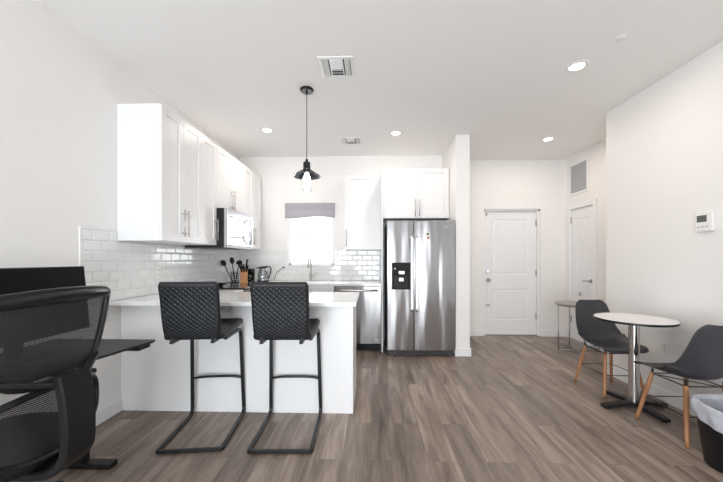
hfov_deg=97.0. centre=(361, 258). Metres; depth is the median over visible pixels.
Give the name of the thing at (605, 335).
dining chair
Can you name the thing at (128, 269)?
backsplash
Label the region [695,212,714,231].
thermostat
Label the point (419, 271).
refrigerator
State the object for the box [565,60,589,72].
recessed light
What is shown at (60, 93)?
wall
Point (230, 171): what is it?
upper cabinet
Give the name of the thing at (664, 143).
wall
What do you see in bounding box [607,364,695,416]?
baseboard
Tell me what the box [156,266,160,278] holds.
wall outlet
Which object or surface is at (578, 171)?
air vent
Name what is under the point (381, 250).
panel
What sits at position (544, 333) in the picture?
baseboard
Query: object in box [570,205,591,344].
door
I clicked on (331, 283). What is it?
countertop
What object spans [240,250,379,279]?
backsplash
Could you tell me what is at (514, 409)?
floor
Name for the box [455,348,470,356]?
baseboard
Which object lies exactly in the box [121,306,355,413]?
base cabinet
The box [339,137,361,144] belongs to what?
ceiling vent
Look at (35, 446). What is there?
office chair
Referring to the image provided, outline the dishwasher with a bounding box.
[335,286,380,349]
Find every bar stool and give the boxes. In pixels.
[155,282,245,453]
[247,282,321,453]
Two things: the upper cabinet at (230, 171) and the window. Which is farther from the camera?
the window
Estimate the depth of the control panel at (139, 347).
1.95 m
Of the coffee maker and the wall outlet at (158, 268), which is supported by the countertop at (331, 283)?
the coffee maker
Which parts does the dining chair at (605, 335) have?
leg, leg, leg, leg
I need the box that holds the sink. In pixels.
[287,281,328,282]
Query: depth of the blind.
4.93 m
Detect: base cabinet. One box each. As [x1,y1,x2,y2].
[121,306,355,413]
[309,286,334,291]
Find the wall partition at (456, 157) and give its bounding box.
[442,135,469,354]
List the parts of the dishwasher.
handle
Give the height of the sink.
0.211 m
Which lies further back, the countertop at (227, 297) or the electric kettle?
the electric kettle
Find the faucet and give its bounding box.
[307,256,316,280]
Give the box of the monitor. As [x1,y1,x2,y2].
[0,266,88,365]
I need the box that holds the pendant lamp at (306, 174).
[292,86,320,190]
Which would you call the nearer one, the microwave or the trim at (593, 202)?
the microwave
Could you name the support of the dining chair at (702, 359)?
on the floor
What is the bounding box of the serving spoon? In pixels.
[230,257,233,275]
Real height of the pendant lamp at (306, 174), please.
0.972 m
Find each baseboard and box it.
[96,398,121,425]
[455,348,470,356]
[470,330,483,335]
[541,330,565,336]
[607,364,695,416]
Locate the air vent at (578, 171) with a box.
[569,157,588,196]
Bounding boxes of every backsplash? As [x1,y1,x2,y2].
[79,226,239,325]
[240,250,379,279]
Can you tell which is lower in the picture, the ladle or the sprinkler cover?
the ladle
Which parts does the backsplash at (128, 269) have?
edge trim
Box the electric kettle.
[257,266,271,281]
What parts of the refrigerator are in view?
freezer door, door handle, door handle, fridge door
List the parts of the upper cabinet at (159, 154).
door, handle, handle, door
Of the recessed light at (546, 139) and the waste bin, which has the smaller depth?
the waste bin
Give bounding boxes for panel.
[127,344,149,350]
[380,169,382,351]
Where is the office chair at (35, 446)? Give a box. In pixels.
[0,286,110,481]
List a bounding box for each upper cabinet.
[117,103,201,243]
[172,134,218,244]
[217,145,243,213]
[244,165,260,248]
[344,175,380,249]
[383,168,448,222]
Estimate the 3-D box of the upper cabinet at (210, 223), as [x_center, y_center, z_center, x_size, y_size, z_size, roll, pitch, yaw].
[-1.762,-0.705,3.366,0.404,1.110,0.305,0,0,2]
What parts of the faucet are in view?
spout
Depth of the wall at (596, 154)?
4.42 m
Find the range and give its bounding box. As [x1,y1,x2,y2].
[219,283,250,291]
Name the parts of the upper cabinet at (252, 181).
door, door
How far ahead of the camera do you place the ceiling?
2.58 m
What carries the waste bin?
on the floor
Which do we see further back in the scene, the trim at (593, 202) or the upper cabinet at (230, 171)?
the trim at (593, 202)
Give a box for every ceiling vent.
[317,56,354,77]
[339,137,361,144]
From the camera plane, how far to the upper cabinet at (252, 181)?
4.62 m
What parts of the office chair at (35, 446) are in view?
seat, lumbar frame, rail, frame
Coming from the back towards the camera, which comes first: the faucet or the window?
the window
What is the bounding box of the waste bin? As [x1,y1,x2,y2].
[690,394,722,473]
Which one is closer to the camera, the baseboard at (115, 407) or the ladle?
the baseboard at (115, 407)
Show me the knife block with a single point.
(243, 275)
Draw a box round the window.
[287,218,333,265]
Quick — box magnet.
[426,232,429,239]
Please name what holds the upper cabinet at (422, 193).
attached to the wall at (278, 186)
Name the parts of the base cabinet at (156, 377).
panel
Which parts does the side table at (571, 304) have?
leg, leg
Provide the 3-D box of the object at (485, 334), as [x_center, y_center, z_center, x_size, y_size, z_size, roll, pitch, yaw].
[2.442,1.244,5.257,0.844,0.011,0.075,0,0,2]
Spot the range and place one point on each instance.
(245, 287)
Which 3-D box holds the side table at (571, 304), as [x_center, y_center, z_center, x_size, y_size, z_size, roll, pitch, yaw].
[2.950,0.926,4.354,0.552,0.648,0.552,0,0,2]
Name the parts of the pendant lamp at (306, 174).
lamp shade, cord, bulb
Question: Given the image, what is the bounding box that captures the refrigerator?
[385,220,454,356]
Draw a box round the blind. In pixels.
[285,203,334,217]
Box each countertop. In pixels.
[109,290,358,306]
[226,280,380,285]
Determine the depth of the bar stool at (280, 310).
2.06 m
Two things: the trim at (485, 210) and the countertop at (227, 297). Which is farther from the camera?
the trim at (485, 210)
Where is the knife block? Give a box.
[240,269,247,282]
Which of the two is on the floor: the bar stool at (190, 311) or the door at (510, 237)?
the bar stool at (190, 311)
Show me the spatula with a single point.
(238, 261)
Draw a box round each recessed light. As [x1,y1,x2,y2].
[260,127,273,132]
[389,130,402,135]
[541,137,554,141]
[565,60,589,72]
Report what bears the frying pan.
on the range
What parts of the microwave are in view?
door, door glass, handle, control panel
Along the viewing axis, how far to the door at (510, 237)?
5.26 m
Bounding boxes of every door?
[485,211,536,334]
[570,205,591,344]
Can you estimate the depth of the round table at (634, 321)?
2.67 m
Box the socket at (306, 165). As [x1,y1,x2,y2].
[303,159,310,169]
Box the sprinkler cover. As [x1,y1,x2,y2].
[615,35,626,40]
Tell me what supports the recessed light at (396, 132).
in the ceiling
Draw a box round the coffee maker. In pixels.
[248,268,254,281]
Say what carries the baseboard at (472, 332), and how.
attached to the wall at (494, 184)
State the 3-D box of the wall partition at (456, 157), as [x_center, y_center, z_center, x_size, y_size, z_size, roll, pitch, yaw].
[1.321,-0.175,4.723,0.180,2.850,1.220,0,0,2]
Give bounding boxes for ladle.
[221,260,232,281]
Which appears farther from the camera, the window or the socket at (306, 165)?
the window
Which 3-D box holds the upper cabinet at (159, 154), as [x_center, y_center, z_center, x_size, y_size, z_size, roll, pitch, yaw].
[-1.776,-0.705,2.904,0.404,1.110,0.620,0,0,2]
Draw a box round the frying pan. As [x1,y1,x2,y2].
[218,282,238,286]
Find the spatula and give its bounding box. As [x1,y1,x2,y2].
[235,260,241,281]
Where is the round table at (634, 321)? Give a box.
[593,313,680,422]
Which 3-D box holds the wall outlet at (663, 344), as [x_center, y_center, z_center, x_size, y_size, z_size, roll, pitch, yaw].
[2.660,0.780,2.812,0.009,0.116,0.072,0,0,2]
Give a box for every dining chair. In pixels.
[574,300,648,398]
[633,324,722,448]
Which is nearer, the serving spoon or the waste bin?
the waste bin
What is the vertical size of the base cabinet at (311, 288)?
0.882 m
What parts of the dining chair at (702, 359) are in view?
leg, leg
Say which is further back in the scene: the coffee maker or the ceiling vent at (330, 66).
the coffee maker
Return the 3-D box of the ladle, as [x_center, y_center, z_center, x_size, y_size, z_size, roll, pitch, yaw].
[-1.843,0.172,4.389,0.163,0.318,0.044,0,0,-7]
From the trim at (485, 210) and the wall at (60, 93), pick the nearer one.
the wall at (60, 93)
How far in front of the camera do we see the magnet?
4.08 m
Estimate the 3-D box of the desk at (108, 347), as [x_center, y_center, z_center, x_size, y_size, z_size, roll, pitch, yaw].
[-1.678,0.885,1.340,0.664,0.730,1.480,0,0,2]
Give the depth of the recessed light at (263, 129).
3.96 m
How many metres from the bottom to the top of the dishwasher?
0.878 m
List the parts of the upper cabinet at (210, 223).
door, handle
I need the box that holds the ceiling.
[37,0,722,160]
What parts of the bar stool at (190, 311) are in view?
backrest, seat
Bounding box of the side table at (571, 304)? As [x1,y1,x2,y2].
[555,301,598,356]
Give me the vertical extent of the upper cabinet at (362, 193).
1.080 m
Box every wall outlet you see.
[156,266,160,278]
[660,340,667,354]
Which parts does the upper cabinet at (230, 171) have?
door, door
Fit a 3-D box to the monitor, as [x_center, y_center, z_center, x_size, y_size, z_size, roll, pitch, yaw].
[-1.791,0.282,1.684,0.240,0.474,0.720,0,0,2]
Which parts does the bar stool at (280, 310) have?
backrest, seat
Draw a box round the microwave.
[185,208,252,249]
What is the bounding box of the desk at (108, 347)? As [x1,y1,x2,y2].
[0,339,154,469]
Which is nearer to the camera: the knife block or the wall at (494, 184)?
the knife block
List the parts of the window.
sill, meeting rail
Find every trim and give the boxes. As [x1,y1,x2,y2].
[484,209,538,335]
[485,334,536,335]
[566,198,596,348]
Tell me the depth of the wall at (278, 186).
5.00 m
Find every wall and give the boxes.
[0,0,239,418]
[240,155,441,339]
[470,160,565,335]
[566,140,605,302]
[606,41,722,399]
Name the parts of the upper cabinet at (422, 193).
door, door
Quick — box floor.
[11,335,722,481]

